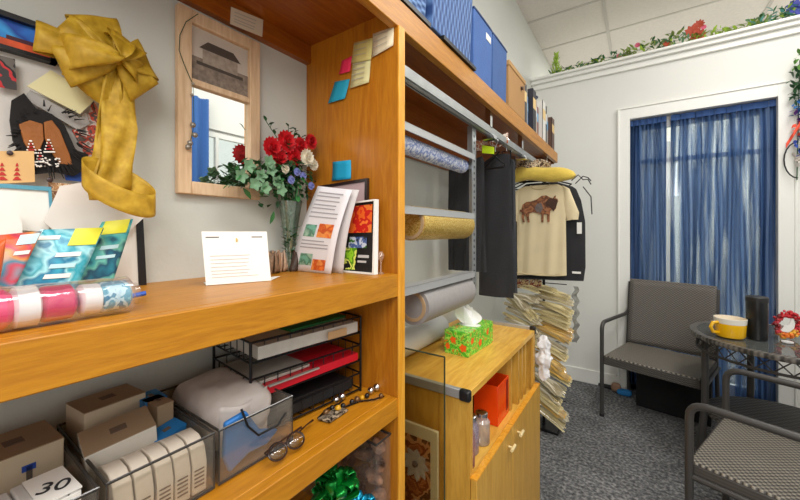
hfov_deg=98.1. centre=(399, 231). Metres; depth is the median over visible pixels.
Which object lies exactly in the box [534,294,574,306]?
packet
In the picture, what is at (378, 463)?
pinecone
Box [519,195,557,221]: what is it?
print
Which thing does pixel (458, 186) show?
garment
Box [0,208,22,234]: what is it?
card
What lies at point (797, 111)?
flower
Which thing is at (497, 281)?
garment
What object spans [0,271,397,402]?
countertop
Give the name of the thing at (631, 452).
floor
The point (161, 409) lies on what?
carton
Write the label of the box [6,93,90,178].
pouch
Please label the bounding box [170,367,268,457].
plastic bag
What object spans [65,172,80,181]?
scrap
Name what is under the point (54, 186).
pennant
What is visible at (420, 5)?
wicker basket
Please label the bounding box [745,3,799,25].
artificial plant
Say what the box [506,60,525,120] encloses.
cardboard box
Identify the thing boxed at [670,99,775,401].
curtain
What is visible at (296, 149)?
flower vase
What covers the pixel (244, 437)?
pouch
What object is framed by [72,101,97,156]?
scrap
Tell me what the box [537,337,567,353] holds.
packet
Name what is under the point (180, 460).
box
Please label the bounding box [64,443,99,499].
clear bin
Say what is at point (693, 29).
artificial plant
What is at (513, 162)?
garment
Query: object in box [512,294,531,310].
packet
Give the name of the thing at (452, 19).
storage bin
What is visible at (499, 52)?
storage bin
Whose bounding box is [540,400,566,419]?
packet
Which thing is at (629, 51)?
artificial plant
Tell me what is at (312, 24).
shelf
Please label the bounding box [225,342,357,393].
folder
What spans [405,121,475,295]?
rack
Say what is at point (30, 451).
carton
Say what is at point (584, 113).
wall
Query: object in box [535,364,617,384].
baseboard
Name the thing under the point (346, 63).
sticky note
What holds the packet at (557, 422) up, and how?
on the stand
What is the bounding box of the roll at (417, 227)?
[405,206,474,240]
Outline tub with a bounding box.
[365,429,390,446]
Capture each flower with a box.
[405,447,428,499]
[445,329,488,351]
[790,99,799,115]
[790,109,799,123]
[791,152,799,166]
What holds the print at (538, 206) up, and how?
attached to the shirt
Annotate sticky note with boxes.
[328,79,349,102]
[332,160,350,180]
[339,56,351,73]
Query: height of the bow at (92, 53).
0.352 m
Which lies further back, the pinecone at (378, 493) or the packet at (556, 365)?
the packet at (556, 365)
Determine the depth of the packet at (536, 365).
2.20 m
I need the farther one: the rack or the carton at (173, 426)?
the rack
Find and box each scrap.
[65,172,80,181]
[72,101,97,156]
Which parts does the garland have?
cord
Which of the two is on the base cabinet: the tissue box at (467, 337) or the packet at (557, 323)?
the tissue box at (467, 337)
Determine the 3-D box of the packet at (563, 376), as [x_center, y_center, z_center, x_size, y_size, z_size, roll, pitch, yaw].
[0.965,0.888,2.218,0.240,0.098,0.088,0,0,37]
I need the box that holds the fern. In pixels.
[550,51,561,72]
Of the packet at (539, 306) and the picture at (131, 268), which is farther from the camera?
the packet at (539, 306)
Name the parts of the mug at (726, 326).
handle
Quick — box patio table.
[689,321,799,450]
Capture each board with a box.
[0,51,98,228]
[0,184,51,230]
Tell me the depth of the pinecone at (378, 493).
0.85 m
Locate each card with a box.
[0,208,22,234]
[27,70,93,113]
[230,7,262,36]
[318,407,347,422]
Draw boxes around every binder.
[525,85,526,122]
[537,100,545,141]
[546,107,546,142]
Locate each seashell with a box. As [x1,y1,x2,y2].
[268,251,280,273]
[272,250,282,272]
[277,250,288,271]
[289,249,297,271]
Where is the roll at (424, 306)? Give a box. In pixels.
[405,278,475,324]
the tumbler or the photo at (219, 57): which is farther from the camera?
the tumbler
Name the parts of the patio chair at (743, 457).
rail, seat, arm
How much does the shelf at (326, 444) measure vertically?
0.047 m
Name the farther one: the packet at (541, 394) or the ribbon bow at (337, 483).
the packet at (541, 394)
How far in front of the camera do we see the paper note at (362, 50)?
0.91 m
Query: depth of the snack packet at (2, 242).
0.43 m
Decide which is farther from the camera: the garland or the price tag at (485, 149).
the garland
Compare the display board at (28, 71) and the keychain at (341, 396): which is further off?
the keychain at (341, 396)
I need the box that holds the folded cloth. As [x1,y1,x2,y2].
[515,167,575,182]
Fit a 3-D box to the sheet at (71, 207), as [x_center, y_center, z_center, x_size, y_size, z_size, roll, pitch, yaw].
[-0.521,-0.042,0.613,0.002,0.097,0.153,0,0,34]
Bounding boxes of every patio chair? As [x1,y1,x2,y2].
[599,278,720,438]
[685,368,799,499]
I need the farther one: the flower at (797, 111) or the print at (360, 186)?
the flower at (797, 111)
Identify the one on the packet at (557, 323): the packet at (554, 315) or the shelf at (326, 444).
the packet at (554, 315)
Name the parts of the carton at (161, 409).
panel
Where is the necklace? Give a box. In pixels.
[179,14,197,149]
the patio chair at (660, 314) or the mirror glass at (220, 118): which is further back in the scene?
the patio chair at (660, 314)
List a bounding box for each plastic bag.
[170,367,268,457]
[535,334,552,381]
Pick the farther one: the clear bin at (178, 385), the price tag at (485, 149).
the price tag at (485, 149)
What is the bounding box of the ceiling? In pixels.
[516,0,799,71]
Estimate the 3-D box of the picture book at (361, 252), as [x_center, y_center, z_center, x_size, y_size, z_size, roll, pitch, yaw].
[-0.114,0.011,0.878,0.147,0.182,0.030,0,0,34]
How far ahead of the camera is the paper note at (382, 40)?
0.88 m
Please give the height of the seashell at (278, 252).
0.060 m
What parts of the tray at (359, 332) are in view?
upright rod, upright rod, upright rod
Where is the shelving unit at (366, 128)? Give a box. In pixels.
[0,0,557,499]
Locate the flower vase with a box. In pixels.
[222,116,317,271]
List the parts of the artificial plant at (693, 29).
flower, flower, flower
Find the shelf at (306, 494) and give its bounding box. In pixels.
[290,482,322,499]
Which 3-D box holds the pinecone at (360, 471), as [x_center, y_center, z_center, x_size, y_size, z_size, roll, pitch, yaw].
[-0.101,0.601,0.874,0.038,0.038,0.050,0,0,14]
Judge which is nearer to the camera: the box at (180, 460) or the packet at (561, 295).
the box at (180, 460)
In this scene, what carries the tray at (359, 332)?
on the shelving unit at (366, 128)
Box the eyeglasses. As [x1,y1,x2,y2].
[264,419,313,461]
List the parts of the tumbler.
lid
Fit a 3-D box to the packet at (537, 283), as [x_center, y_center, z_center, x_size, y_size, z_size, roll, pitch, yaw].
[0.872,0.335,2.231,0.076,0.070,0.010,0,0,34]
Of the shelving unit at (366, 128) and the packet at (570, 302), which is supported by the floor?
the shelving unit at (366, 128)
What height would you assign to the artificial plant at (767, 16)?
0.074 m
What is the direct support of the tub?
on the shelving unit at (366, 128)
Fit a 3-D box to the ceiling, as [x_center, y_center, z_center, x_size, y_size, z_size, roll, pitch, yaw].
[1.875,-1.920,1.443,3.300,0.080,7.700,0,0,34]
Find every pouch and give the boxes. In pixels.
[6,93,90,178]
[222,408,286,471]
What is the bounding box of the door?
[630,111,773,395]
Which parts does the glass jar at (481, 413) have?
lid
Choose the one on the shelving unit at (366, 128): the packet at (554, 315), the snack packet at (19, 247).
the snack packet at (19, 247)
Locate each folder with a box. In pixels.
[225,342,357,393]
[279,313,344,331]
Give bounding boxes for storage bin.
[425,0,472,59]
[470,6,492,87]
[491,32,506,102]
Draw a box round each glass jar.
[473,409,489,446]
[473,412,478,455]
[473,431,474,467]
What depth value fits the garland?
2.26 m
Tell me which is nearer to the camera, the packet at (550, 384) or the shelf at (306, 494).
the shelf at (306, 494)
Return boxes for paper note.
[350,60,370,87]
[351,38,372,62]
[372,27,393,56]
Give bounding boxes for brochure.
[295,186,351,273]
[332,188,358,272]
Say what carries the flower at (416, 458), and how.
on the framed print at (421, 442)
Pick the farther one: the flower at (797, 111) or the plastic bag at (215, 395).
the flower at (797, 111)
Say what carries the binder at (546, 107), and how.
on the shelving unit at (366, 128)
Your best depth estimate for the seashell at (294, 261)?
0.91 m
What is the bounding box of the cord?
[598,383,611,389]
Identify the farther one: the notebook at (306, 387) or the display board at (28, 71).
the notebook at (306, 387)
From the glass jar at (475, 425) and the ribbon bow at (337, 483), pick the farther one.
the glass jar at (475, 425)
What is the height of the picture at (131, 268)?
0.144 m
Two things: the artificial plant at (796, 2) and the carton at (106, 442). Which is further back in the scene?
the artificial plant at (796, 2)
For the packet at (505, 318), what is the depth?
2.29 m
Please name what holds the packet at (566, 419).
on the packet at (557, 422)
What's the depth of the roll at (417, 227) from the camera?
1.10 m
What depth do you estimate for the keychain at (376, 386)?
0.84 m
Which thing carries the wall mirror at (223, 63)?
attached to the wall at (173, 236)
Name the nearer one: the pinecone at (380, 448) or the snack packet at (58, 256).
the snack packet at (58, 256)
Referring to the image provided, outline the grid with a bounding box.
[527,0,777,70]
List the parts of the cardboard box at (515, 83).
lid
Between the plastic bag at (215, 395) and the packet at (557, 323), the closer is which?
the plastic bag at (215, 395)
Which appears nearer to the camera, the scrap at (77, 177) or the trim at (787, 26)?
the scrap at (77, 177)
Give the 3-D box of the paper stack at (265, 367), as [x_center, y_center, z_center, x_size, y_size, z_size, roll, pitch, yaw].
[-0.301,0.302,0.787,0.152,0.006,0.120,0,0,38]
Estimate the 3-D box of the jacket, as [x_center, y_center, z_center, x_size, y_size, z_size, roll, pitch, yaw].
[0.884,-0.053,2.114,0.510,0.705,0.039,0,0,35]
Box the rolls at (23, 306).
[0,280,132,329]
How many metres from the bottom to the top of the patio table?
0.743 m
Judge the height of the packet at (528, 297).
0.053 m
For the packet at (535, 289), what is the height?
0.063 m
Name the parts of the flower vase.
flower, flower, flower, flower, stem, flower, flower, flower, flower, flower, flower, flower, flower, flower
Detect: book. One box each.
[343,199,378,274]
[527,88,535,131]
[536,101,536,132]
[537,107,538,134]
[548,117,553,149]
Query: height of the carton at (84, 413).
0.076 m
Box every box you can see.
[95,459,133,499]
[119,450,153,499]
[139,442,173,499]
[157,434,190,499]
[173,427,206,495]
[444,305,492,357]
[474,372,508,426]
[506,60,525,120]
[636,373,712,426]
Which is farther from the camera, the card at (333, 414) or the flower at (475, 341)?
the flower at (475, 341)
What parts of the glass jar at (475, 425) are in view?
lid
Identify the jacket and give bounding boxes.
[515,175,592,280]
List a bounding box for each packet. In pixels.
[0,231,41,292]
[0,238,5,276]
[15,228,103,289]
[78,219,132,284]
[502,312,537,330]
[503,302,537,319]
[504,317,538,334]
[505,307,541,324]
[506,298,538,321]
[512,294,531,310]
[514,292,541,303]
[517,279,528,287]
[519,284,541,293]
[530,279,541,288]
[530,303,555,311]
[531,291,570,303]
[532,309,571,323]
[532,324,573,342]
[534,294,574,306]
[535,347,566,362]
[535,350,566,372]
[535,362,571,381]
[535,363,572,386]
[535,371,564,396]
[535,377,566,397]
[535,381,560,403]
[537,314,570,330]
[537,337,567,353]
[538,300,573,317]
[539,285,557,294]
[539,320,573,334]
[539,330,570,344]
[540,391,562,408]
[540,395,563,414]
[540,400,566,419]
[540,404,569,421]
[540,407,565,431]
[549,345,568,361]
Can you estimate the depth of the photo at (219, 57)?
0.82 m
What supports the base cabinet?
on the floor
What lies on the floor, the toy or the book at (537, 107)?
the toy
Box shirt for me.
[515,180,578,275]
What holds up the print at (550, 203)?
attached to the shirt
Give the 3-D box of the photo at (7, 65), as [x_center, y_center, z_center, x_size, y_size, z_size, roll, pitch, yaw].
[-0.606,-0.245,0.533,0.002,0.050,0.024,0,0,34]
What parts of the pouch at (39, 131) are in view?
leather panel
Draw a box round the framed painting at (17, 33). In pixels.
[0,9,57,65]
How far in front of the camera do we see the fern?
3.16 m
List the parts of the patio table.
leg, glass, leg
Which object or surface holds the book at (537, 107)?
on the shelving unit at (366, 128)
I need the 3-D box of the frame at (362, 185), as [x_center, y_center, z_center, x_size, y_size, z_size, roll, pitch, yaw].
[-0.158,-0.015,0.938,0.192,0.248,0.025,0,0,34]
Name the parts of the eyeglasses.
temple arm, temple arm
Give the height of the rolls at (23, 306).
0.049 m
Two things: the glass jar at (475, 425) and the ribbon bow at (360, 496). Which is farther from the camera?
the glass jar at (475, 425)
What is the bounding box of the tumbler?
[745,295,768,340]
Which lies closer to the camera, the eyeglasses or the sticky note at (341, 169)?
the eyeglasses
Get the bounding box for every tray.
[212,311,361,427]
[401,0,430,27]
[439,35,475,70]
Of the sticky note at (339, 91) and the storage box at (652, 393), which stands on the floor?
the storage box at (652, 393)
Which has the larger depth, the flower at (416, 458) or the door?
the door
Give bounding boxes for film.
[572,286,579,341]
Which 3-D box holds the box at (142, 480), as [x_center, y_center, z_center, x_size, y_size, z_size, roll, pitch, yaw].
[-0.382,0.363,0.500,0.084,0.078,0.021,0,0,36]
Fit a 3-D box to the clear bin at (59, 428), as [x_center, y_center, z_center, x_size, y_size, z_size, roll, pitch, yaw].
[-0.427,0.361,0.559,0.236,0.090,0.137,0,0,34]
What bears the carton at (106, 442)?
in the clear bin at (59, 428)
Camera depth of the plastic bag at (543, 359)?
1.62 m
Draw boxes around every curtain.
[630,116,666,384]
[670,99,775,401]
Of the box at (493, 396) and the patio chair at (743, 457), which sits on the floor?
the patio chair at (743, 457)
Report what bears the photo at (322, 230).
attached to the brochure at (317, 239)
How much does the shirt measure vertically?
0.645 m
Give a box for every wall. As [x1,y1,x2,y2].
[0,0,551,466]
[532,33,799,407]
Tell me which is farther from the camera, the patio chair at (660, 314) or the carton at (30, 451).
the patio chair at (660, 314)
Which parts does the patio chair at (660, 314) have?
arm, leg, seat, backrest, rail, rail, leg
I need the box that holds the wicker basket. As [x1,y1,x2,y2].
[409,0,425,15]
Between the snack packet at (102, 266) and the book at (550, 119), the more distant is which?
the book at (550, 119)
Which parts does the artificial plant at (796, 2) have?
flower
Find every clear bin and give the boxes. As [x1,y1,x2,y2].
[56,406,215,499]
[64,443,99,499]
[160,383,292,485]
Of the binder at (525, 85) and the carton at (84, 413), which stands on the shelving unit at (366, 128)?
the binder at (525, 85)
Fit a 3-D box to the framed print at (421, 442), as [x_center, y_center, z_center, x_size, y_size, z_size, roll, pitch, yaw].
[-0.024,0.882,1.099,0.318,0.595,0.024,0,0,34]
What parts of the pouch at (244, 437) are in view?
cord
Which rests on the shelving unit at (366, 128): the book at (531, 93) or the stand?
the book at (531, 93)
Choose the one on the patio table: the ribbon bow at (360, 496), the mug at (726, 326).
the mug at (726, 326)
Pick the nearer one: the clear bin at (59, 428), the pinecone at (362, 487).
the clear bin at (59, 428)
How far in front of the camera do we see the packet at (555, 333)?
2.19 m
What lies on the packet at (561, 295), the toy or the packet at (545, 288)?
the packet at (545, 288)
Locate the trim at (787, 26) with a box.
[530,14,799,90]
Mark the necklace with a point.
(189, 144)
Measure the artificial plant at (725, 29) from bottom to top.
0.128 m
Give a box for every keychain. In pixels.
[317,392,345,418]
[345,383,383,406]
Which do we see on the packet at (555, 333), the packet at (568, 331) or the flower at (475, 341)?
the packet at (568, 331)
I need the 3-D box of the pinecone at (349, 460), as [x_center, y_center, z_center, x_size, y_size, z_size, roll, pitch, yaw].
[-0.132,0.597,0.891,0.038,0.048,0.039,0,0,18]
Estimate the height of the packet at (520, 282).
0.070 m
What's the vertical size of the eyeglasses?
0.023 m
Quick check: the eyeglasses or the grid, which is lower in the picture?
the eyeglasses
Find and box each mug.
[709,315,747,338]
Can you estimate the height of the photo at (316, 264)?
0.028 m
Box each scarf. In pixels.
[476,132,507,150]
[516,159,550,167]
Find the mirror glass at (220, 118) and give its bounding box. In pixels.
[192,86,247,187]
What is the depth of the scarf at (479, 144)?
1.65 m
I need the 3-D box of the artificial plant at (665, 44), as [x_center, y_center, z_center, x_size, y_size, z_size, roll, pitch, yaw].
[1.963,-1.471,2.779,0.368,0.125,0.120,0,0,34]
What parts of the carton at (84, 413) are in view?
panel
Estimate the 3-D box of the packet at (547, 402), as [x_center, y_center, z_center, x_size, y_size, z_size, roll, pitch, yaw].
[0.944,1.090,2.262,0.087,0.105,0.238,0,0,-38]
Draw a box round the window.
[667,118,757,318]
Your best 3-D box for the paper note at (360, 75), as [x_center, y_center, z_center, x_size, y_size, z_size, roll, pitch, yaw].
[-0.106,-0.422,0.915,0.070,0.071,0.006,0,0,34]
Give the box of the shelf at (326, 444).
[64,383,397,499]
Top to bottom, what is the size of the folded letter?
0.103 m
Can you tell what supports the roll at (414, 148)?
on the rack
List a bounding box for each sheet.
[44,183,142,229]
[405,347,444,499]
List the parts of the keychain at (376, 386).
cord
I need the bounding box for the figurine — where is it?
[378,251,383,273]
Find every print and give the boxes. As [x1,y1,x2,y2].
[331,182,364,200]
[405,419,438,499]
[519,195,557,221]
[535,203,542,212]
[545,198,556,210]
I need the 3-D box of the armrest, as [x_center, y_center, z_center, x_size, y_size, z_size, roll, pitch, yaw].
[2.006,1.010,1.802,0.650,0.020,0.650,0,0,34]
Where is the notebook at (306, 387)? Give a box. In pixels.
[267,371,351,425]
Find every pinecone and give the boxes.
[341,454,355,466]
[354,446,373,462]
[354,464,368,480]
[358,481,365,494]
[364,466,382,485]
[370,486,386,499]
[371,437,385,454]
[371,453,385,473]
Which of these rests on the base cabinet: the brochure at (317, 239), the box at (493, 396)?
the box at (493, 396)
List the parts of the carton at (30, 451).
panel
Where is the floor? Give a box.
[535,350,746,499]
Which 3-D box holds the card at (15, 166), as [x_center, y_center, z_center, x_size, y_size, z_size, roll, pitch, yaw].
[-0.588,-0.099,0.529,0.006,0.057,0.044,0,0,34]
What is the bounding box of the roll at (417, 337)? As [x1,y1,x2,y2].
[405,315,448,356]
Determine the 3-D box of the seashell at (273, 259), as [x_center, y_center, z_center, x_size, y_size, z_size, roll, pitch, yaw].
[-0.316,0.076,0.856,0.026,0.060,0.048,0,0,34]
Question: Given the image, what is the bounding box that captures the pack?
[0,465,81,499]
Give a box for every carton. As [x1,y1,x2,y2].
[0,420,63,494]
[65,383,145,458]
[77,405,156,484]
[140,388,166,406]
[143,394,173,427]
[154,417,186,442]
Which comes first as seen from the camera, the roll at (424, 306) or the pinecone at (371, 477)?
the pinecone at (371, 477)
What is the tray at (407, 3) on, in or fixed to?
on the shelving unit at (366, 128)
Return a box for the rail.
[405,65,546,161]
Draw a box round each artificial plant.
[548,58,602,73]
[590,49,635,63]
[621,36,674,56]
[650,19,705,48]
[686,25,732,40]
[718,14,773,33]
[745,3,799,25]
[778,0,799,18]
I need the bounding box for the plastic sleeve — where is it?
[26,90,89,129]
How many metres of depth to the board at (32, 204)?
0.54 m
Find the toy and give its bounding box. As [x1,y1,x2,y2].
[611,382,631,395]
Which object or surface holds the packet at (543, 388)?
on the packet at (541, 394)
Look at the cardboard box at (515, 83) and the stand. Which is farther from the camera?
the stand
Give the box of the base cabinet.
[405,319,539,499]
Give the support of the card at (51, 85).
attached to the display board at (28, 71)
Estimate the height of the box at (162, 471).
0.078 m
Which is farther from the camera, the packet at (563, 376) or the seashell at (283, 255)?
the packet at (563, 376)
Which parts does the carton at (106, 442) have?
panel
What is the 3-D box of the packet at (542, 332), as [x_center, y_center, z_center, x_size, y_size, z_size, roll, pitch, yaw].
[0.969,0.677,2.231,0.242,0.071,0.089,0,0,25]
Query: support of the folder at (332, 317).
on the paper stack at (272, 347)
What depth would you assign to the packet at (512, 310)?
2.27 m
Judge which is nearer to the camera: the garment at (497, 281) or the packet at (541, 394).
the garment at (497, 281)
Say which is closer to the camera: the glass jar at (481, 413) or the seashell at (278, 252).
the seashell at (278, 252)
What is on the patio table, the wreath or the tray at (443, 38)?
the wreath
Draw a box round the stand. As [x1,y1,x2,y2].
[508,280,566,435]
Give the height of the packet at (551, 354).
0.092 m
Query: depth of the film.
2.22 m
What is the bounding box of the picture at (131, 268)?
[113,219,146,285]
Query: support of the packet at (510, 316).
on the packet
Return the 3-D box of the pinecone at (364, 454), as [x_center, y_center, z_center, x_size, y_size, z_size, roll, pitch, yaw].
[-0.092,0.558,0.872,0.050,0.038,0.037,0,0,1]
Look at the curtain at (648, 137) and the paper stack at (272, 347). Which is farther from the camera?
the curtain at (648, 137)
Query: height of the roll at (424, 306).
0.116 m
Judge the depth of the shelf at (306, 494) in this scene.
0.95 m
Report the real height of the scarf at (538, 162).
0.080 m
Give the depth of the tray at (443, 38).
1.12 m
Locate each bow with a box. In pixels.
[33,14,158,217]
[310,464,359,499]
[350,490,375,499]
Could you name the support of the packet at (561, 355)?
on the packet at (556, 365)
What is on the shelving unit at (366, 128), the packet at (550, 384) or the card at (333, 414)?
the card at (333, 414)
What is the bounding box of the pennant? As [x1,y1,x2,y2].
[47,177,69,201]
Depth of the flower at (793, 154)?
2.26 m
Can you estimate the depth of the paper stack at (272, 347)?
0.76 m
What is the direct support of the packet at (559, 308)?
on the packet at (554, 315)
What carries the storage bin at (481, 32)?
on the shelving unit at (366, 128)
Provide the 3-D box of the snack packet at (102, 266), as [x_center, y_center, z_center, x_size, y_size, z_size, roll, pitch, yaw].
[-0.494,0.033,0.575,0.027,0.112,0.093,0,0,34]
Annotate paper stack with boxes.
[225,318,357,359]
[225,353,309,383]
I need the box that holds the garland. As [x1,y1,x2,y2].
[783,49,799,179]
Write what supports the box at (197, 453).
in the clear bin at (59, 428)
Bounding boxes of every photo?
[0,56,16,89]
[192,25,247,96]
[299,253,312,265]
[303,224,316,236]
[311,259,325,270]
[316,224,333,237]
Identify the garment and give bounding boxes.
[448,139,505,271]
[479,138,513,297]
[511,149,517,292]
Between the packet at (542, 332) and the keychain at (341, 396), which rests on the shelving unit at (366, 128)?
the keychain at (341, 396)
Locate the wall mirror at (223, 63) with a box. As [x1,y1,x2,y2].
[175,3,259,199]
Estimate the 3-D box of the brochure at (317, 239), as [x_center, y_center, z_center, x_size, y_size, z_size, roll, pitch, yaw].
[-0.204,-0.009,0.879,0.198,0.222,0.026,0,0,34]
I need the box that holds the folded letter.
[201,231,279,284]
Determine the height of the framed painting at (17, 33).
0.058 m
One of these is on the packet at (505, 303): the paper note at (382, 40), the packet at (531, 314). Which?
the packet at (531, 314)
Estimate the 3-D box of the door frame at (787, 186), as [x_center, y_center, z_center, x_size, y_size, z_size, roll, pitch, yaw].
[2.214,0.145,2.582,1.009,2.310,0.036,0,0,34]
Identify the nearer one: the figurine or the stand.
the figurine
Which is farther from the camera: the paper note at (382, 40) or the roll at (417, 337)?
the roll at (417, 337)
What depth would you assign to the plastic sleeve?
0.58 m
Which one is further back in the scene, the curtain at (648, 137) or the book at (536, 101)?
the curtain at (648, 137)
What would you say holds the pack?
in the clear bin at (88, 476)
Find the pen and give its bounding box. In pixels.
[133,291,145,297]
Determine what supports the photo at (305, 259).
attached to the brochure at (317, 239)
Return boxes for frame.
[321,178,368,200]
[618,79,797,406]
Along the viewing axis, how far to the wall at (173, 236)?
0.76 m
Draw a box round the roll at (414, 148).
[405,135,467,172]
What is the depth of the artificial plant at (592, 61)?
3.07 m
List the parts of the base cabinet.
panel, door, knob, knob, door, panel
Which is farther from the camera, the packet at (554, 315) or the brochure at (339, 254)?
the packet at (554, 315)
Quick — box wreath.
[771,310,799,338]
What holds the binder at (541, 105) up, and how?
on the shelving unit at (366, 128)
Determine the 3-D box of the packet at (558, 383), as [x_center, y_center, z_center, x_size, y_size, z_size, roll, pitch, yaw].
[0.971,0.996,2.287,0.233,0.114,0.089,0,0,33]
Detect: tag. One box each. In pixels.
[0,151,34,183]
[482,145,493,153]
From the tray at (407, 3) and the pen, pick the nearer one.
the pen
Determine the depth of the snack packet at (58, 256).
0.51 m
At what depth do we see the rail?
1.24 m
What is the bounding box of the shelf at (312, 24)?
[230,0,542,159]
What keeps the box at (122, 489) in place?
in the clear bin at (59, 428)
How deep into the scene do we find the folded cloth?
1.97 m

